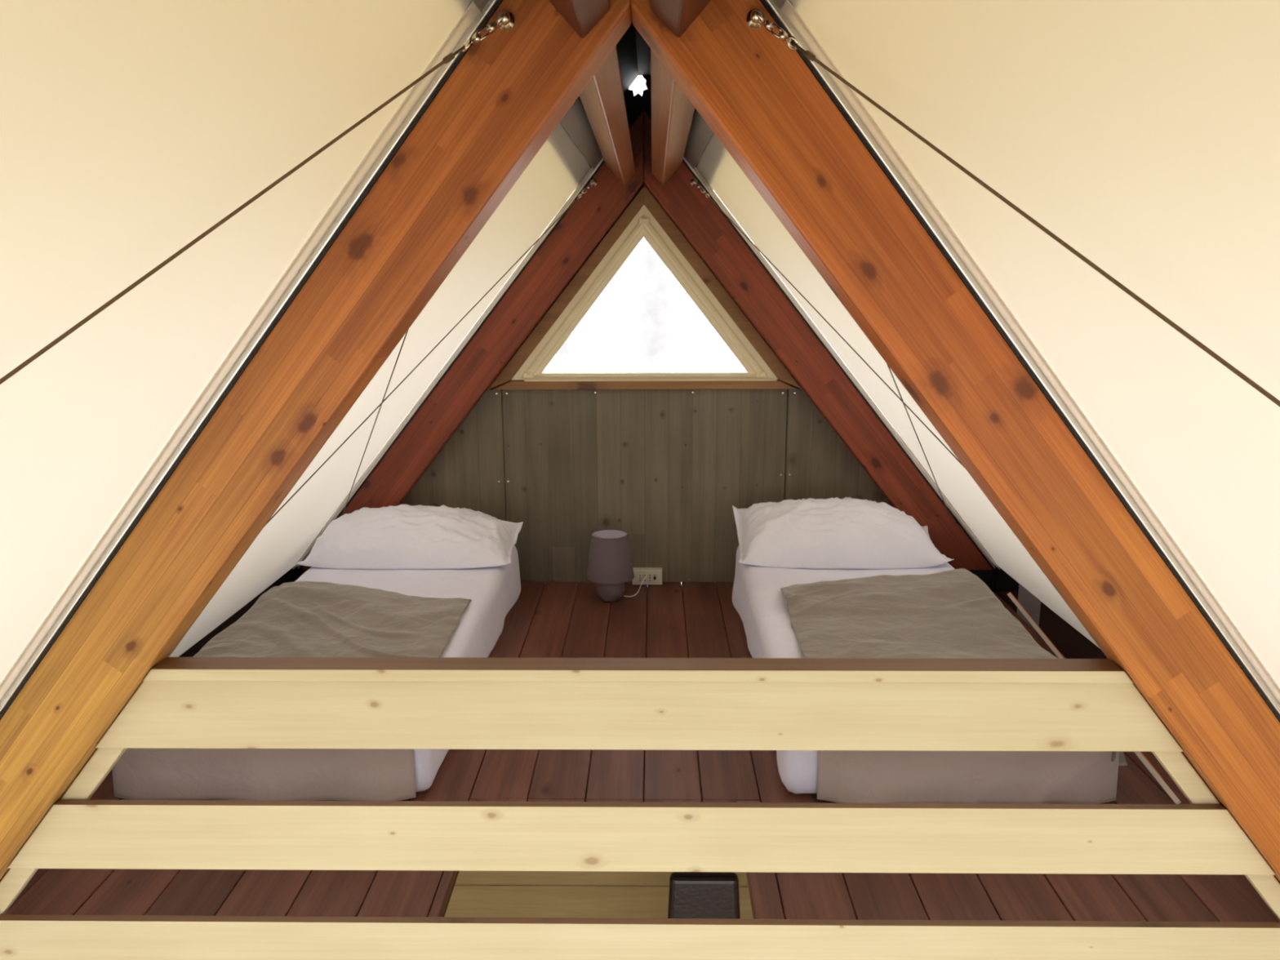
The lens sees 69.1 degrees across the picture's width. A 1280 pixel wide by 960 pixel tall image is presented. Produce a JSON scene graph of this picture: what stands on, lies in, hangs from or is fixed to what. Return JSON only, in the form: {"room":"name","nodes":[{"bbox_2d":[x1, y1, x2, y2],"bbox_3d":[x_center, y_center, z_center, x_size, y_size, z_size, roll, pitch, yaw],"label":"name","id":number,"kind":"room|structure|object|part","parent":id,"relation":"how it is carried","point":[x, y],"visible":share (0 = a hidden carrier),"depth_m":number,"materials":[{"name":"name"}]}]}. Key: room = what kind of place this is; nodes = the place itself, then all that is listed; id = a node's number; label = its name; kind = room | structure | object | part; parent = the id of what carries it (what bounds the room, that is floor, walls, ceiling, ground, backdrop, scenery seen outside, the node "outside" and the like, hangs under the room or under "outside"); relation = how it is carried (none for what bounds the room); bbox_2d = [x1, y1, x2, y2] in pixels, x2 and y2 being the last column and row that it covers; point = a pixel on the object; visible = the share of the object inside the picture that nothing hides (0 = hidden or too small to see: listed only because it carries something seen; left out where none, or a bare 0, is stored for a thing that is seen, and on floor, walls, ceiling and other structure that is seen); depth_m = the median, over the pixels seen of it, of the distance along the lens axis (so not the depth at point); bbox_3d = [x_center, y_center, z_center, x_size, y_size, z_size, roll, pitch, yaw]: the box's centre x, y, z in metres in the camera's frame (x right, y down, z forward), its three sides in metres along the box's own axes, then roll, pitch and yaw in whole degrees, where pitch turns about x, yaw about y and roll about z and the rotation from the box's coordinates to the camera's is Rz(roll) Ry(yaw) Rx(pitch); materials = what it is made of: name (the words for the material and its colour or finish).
{"room":"tent interior","nodes":[
{"label":"tent interior","id":0,"kind":"room"},
{"bbox_2d":[0,0,602,702],"bbox_3d":[-0.952,0.081,1.545,1.580,1.901,4.960,0,12,1],"label":"wall","id":1,"kind":"structure","parent":0,"point":[130,130],"depth_m":1.25,"materials":[{"name":"beige fabric"}]},
{"bbox_2d":[178,564,307,657],"bbox_3d":[-1.461,0.653,3.069,0.155,0.135,2.138,0,12,1],"label":"baseboard","id":2,"kind":"structure","parent":1,"relation":"attached to","point":[292,575],"depth_m":3.51,"materials":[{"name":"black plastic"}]},
{"bbox_3d":[-0.939,-0.166,2.836,1.465,1.831,2.163,0,12,1],"label":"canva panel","id":3,"kind":"part","parent":1,"relation":"part of","materials":[{"name":"white fabric"}]},
{"bbox_2d":[4,582,1279,921],"bbox_3d":[0.008,0.732,3.119,3.320,0.052,2.375,0,12,1],"label":"floor","id":4,"kind":"structure","parent":0,"point":[547,620],"depth_m":2.16,"materials":[{"name":"red wood"}]},
{"bbox_2d":[0,0,631,881],"bbox_3d":[-0.838,-0.047,1.748,1.652,2.057,0.130,0,12,1],"label":"rafter","id":5,"kind":"object","parent":4,"relation":"on","point":[488,111],"visible":1,"depth_m":1.67,"materials":[{"name":"brown wood"}]},
{"bbox_3d":[-0.902,0.020,1.729,1.519,1.894,0.047,0,12,1],"label":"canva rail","id":6,"kind":"part","parent":5,"relation":"part of","materials":[{"name":"metal"}]},
{"bbox_2d":[0,10,515,384],"bbox_3d":[-0.931,0.303,0.616,0.032,1.707,2.672,8,14,32],"label":"cable","id":7,"kind":"object","parent":5,"relation":"attached to","point":[505,20],"visible":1,"depth_m":1.20,"materials":[{"name":"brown metal"}]},
{"bbox_2d":[342,328,408,515],"bbox_3d":[-0.764,-0.295,2.843,0.031,1.392,2.385,-6,14,-25],"label":"cable","id":8,"kind":"object","parent":5,"relation":"attached to","point":[408,329],"visible":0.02,"depth_m":3.05,"materials":[{"name":"silver metal"}]},
{"bbox_2d":[548,0,610,38],"bbox_3d":[-0.126,-0.530,0.272,0.121,0.150,2.552,0,12,1],"label":"purlin","id":9,"kind":"object","parent":5,"relation":"attached to","point":[582,15],"visible":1,"depth_m":1.46,"materials":[{"name":"brown wood"}]},
{"bbox_2d":[579,45,635,185],"bbox_3d":[-0.092,-1.032,2.685,0.121,0.146,2.138,0,12,1],"label":"purlin","id":10,"kind":"object","parent":5,"relation":"attached to","point":[602,99],"visible":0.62,"depth_m":2.38,"materials":[{"name":"brown wood"}]},
{"bbox_2d":[111,545,520,800],"bbox_3d":[-0.940,0.558,3.250,0.894,0.240,1.743,0,12,1],"label":"bed","id":11,"kind":"object","parent":4,"relation":"on","point":[139,774],"visible":0.47,"depth_m":2.44,"materials":[{"name":"white fabric"}]},
{"bbox_2d":[192,581,471,657],"bbox_3d":[-0.973,0.517,2.917,0.761,0.114,1.062,0,12,1],"label":"blanket","id":12,"kind":"object","parent":11,"relation":"on","point":[296,619],"visible":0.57,"depth_m":3.01,"materials":[{"name":"beige fabric"}]},
{"bbox_2d":[295,504,523,568],"bbox_3d":[-0.931,0.210,3.833,0.850,0.194,0.426,0,12,0],"label":"pillow","id":13,"kind":"object","parent":11,"relation":"on","point":[402,536],"visible":1,"depth_m":3.68,"materials":[{"name":"white fabric"}]},
{"bbox_3d":[-0.446,0.919,2.219,0.023,0.032,0.525,0,12,1],"label":"hatch trim","id":14,"kind":"part","parent":4,"relation":"part of","materials":[{"name":"red wood"}]},
{"bbox_2d":[297,110,644,569],"bbox_3d":[-0.786,-0.498,3.960,1.608,2.002,0.130,0,12,1],"label":"rafter","id":15,"kind":"object","parent":4,"relation":"on","point":[569,242],"visible":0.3,"depth_m":3.88,"materials":[{"name":"brown wood"}]},
{"bbox_2d":[264,178,596,526],"bbox_3d":[-0.857,-0.178,2.890,0.032,1.654,2.514,8,14,32],"label":"cable","id":16,"kind":"object","parent":15,"relation":"attached to","point":[593,182],"visible":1,"depth_m":3.12,"materials":[{"name":"silver metal"}]},
{"bbox_2d":[586,528,648,602],"bbox_3d":[-0.110,0.359,4.024,0.208,0.294,0.322,4,13,18],"label":"table lamp","id":17,"kind":"object","parent":4,"relation":"on","point":[610,565],"visible":1,"depth_m":3.90,"materials":[{"name":"grey ceramic"}]},
{"bbox_3d":[-0.128,0.321,3.960,0.205,0.188,0.205,0,12,1],"label":"lamp shade","id":18,"kind":"part","parent":17,"relation":"part of","materials":[{"name":"grey fabric"}]},
{"bbox_3d":[-0.012,0.468,4.074,0.028,0.058,0.182,8,14,32],"label":"cord","id":19,"kind":"part","parent":17,"relation":"part of","materials":[{"name":"beige plastic"}]},
{"bbox_2d":[0,657,1279,959],"bbox_3d":[-0.009,0.705,1.899,3.006,0.708,0.068,0,12,1],"label":"guard rail","id":20,"kind":"object","parent":4,"relation":"attached to","point":[375,703],"visible":1,"depth_m":1.87,"materials":[{"name":"beige wood"}]},
{"bbox_3d":[-0.011,0.460,1.831,2.152,0.146,0.020,0,12,1],"label":"rail","id":21,"kind":"part","parent":20,"relation":"part of","materials":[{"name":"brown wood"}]},
{"bbox_3d":[-0.009,0.985,1.945,3.006,0.142,0.020,0,12,1],"label":"rail","id":22,"kind":"part","parent":20,"relation":"part of","materials":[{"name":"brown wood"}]},
{"bbox_3d":[-0.009,0.725,1.889,2.585,0.147,0.020,0,12,1],"label":"rail","id":23,"kind":"part","parent":20,"relation":"part of","materials":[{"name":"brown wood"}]},
{"bbox_3d":[0.284,0.919,2.209,0.063,0.032,0.525,0,12,1],"label":"hatch trim","id":24,"kind":"part","parent":4,"relation":"part of","materials":[{"name":"red wood"}]},
{"bbox_2d":[643,111,995,569],"bbox_3d":[0.823,-0.499,3.938,1.608,2.002,0.130,0,12,1],"label":"rafter","id":25,"kind":"object","parent":4,"relation":"on","point":[724,249],"visible":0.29,"depth_m":3.88,"materials":[{"name":"brown wood"}]},
{"bbox_2d":[690,177,964,466],"bbox_3d":[0.864,-0.179,2.866,0.032,1.654,2.515,-8,14,-30],"label":"cable","id":26,"kind":"object","parent":25,"relation":"attached to","point":[694,182],"visible":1,"depth_m":3.21,"materials":[{"name":"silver metal"}]},
{"bbox_2d":[732,545,1119,804],"bbox_3d":[0.825,0.557,3.223,0.906,0.239,1.733,0,12,1],"label":"bed","id":27,"kind":"object","parent":4,"relation":"on","point":[838,776],"visible":0.4,"depth_m":2.41,"materials":[{"name":"white fabric"}]},
{"bbox_2d":[732,497,954,568],"bbox_3d":[0.812,0.192,3.821,0.840,0.226,0.425,0,12,2],"label":"pillow","id":28,"kind":"object","parent":27,"relation":"on","point":[846,532],"visible":1,"depth_m":3.67,"materials":[{"name":"white fabric"}]},
{"bbox_2d":[780,568,1127,765],"bbox_3d":[0.901,0.554,2.989,0.843,0.228,1.232,0,12,1],"label":"blanket","id":29,"kind":"object","parent":27,"relation":"on","point":[951,614],"visible":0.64,"depth_m":3.05,"materials":[{"name":"beige fabric"}]},
{"bbox_2d":[630,0,1279,883],"bbox_3d":[0.814,-0.048,1.725,1.652,2.057,0.130,0,12,1],"label":"rafter","id":30,"kind":"object","parent":4,"relation":"on","point":[777,112],"visible":1,"depth_m":1.65,"materials":[{"name":"brown wood"}]},
{"bbox_2d":[650,48,694,184],"bbox_3d":[0.093,-1.032,2.682,0.121,0.146,2.138,0,12,1],"label":"purlin","id":31,"kind":"object","parent":30,"relation":"attached to","point":[672,111],"visible":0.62,"depth_m":2.46,"materials":[{"name":"brown wood"}]},
{"bbox_2d":[649,0,711,37],"bbox_3d":[0.059,-0.530,0.269,0.121,0.150,2.552,0,12,1],"label":"purlin","id":32,"kind":"object","parent":30,"relation":"attached to","point":[677,15],"visible":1,"depth_m":1.45,"materials":[{"name":"brown wood"}]},
{"bbox_2d":[887,364,950,516],"bbox_3d":[0.770,-0.296,2.822,0.031,1.392,2.385,6,14,27],"label":"cable","id":33,"kind":"object","parent":30,"relation":"attached to","point":[887,365],"visible":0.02,"depth_m":3.19,"materials":[{"name":"silver metal"}]},
{"bbox_2d":[746,8,1279,406],"bbox_3d":[0.876,0.302,0.591,0.032,1.707,2.672,-8,14,-30],"label":"cable","id":34,"kind":"object","parent":30,"relation":"attached to","point":[755,17],"visible":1,"depth_m":1.16,"materials":[{"name":"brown metal"}]},
{"bbox_3d":[0.878,0.018,1.704,1.519,1.894,0.047,0,12,1],"label":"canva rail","id":35,"kind":"part","parent":30,"relation":"part of","materials":[{"name":"metal"}]},
{"bbox_2d":[1007,591,1181,804],"bbox_3d":[1.422,0.638,3.038,0.016,0.097,1.378,1,12,4],"label":"wooden lath","id":36,"kind":"object","parent":4,"relation":"on","point":[1150,767],"visible":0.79,"depth_m":3.15,"materials":[{"name":"orange"}]},
{"bbox_2d":[577,21,713,190],"bbox_3d":[-0.017,-0.923,1.460,0.600,0.787,5.245,0,12,1],"label":"ceiling","id":37,"kind":"structure","parent":0,"point":[633,52],"depth_m":3.75,"materials":[{"name":"black"}]},
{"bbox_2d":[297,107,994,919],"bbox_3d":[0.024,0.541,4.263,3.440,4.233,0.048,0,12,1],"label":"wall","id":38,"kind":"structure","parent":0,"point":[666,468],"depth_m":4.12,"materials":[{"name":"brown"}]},
{"bbox_3d":[-1.091,0.034,4.156,0.978,0.877,0.018,0,12,1],"label":"panel","id":39,"kind":"part","parent":38,"relation":"part of","materials":[{"name":"brown wood"}]},
{"bbox_2d":[488,185,800,390],"bbox_3d":[0.018,-0.807,3.938,1.352,0.846,0.064,0,12,1],"label":"window","id":40,"kind":"structure","parent":38,"relation":"in","point":[644,216],"depth_m":3.96,"materials":[{"name":"beige wood"}]},
{"bbox_3d":[0.021,0.033,4.140,1.240,0.877,0.018,0,12,1],"label":"panel","id":41,"kind":"part","parent":38,"relation":"part of","materials":[{"name":"brown wood"}]},
{"bbox_2d":[631,567,662,584],"bbox_3d":[0.033,0.434,4.191,0.136,0.070,0.050,0,12,1],"label":"outlet","id":42,"kind":"object","parent":38,"relation":"attached to","point":[655,575],"visible":0.95,"depth_m":4.17,"materials":[{"name":"beige plastic"}]},
{"bbox_2d":[638,573,641,582],"bbox_3d":[0.000,0.439,4.169,0.017,0.037,0.003,0,12,1],"label":"socket","id":43,"kind":"object","parent":42,"relation":"attached to","point":[639,575],"depth_m":4.17,"materials":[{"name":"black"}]},
{"bbox_3d":[0.033,0.438,4.171,0.090,0.043,0.002,0,12,1],"label":"socket frame","id":44,"kind":"part","parent":42,"relation":"part of","materials":[{"name":"beige plastic"}]},
{"bbox_2d":[648,573,651,582],"bbox_3d":[0.044,0.439,4.168,0.017,0.037,0.003,0,12,1],"label":"socket","id":45,"kind":"object","parent":42,"relation":"attached to","point":[649,575],"depth_m":4.17,"materials":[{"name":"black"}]},
{"bbox_2d":[653,573,657,582],"bbox_3d":[0.066,0.438,4.168,0.018,0.037,0.003,0,12,1],"label":"socket","id":46,"kind":"object","parent":42,"relation":"attached to","point":[655,575],"depth_m":4.17,"materials":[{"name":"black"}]},
{"bbox_3d":[1.134,0.033,4.125,0.978,0.877,0.018,0,12,1],"label":"panel","id":47,"kind":"part","parent":38,"relation":"part of","materials":[{"name":"brown wood"}]},
{"bbox_2d":[683,0,1279,704],"bbox_3d":[0.922,0.080,1.519,1.580,1.901,4.960,0,12,1],"label":"wall","id":48,"kind":"structure","parent":0,"point":[1144,135],"depth_m":1.17,"materials":[{"name":"beige fabric"}]},
{"bbox_3d":[0.945,-0.168,2.809,1.465,1.831,2.163,0,12,1],"label":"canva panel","id":49,"kind":"part","parent":48,"relation":"part of","materials":[{"name":"white fabric"}]},
{"bbox_2d":[967,563,1107,658],"bbox_3d":[1.474,0.650,3.028,0.155,0.137,2.138,0,12,1],"label":"baseboard","id":50,"kind":"structure","parent":48,"relation":"attached to","point":[1071,643],"depth_m":3.56,"materials":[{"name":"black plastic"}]},
{"bbox_3d":[-0.001,3.179,2.326,3.800,0.100,5.200,0,12,1],"label":"floor","id":51,"kind":"structure","parent":0,"visible":0},
{"bbox_2d":[667,871,740,919],"bbox_3d":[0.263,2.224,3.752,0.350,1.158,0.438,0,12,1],"label":"tray","id":52,"kind":"object","parent":51,"relation":"on","point":[691,895],"visible":0.56,"depth_m":3.80,"materials":[{"name":"black plastic"}]},
{"label":"outside","id":53,"kind":"structure","parent":0,"visible":0},
{"bbox_2d":[366,368,894,469],"bbox_3d":[-0.022,3.787,0.821,80.000,0.150,80.000,0,12,1],"label":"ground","id":54,"kind":"structure","parent":53,"point":[544,370],"depth_m":39.16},
{"bbox_2d":[555,202,571,372],"bbox_3d":[-0.842,-3.625,12.140,2.343,9.564,2.275,4,13,19],"label":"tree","id":55,"kind":"object","parent":54,"relation":"on","point":[563,359],"visible":0.05,"depth_m":12.38,"materials":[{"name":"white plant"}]},
{"bbox_2d":[640,79,669,372],"bbox_3d":[0.112,-2.734,8.016,2.348,9.569,2.280,8,15,35],"label":"tree","id":56,"kind":"object","parent":54,"relation":"on","point":[655,344],"visible":0.12,"depth_m":7.98,"materials":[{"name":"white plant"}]}
]}

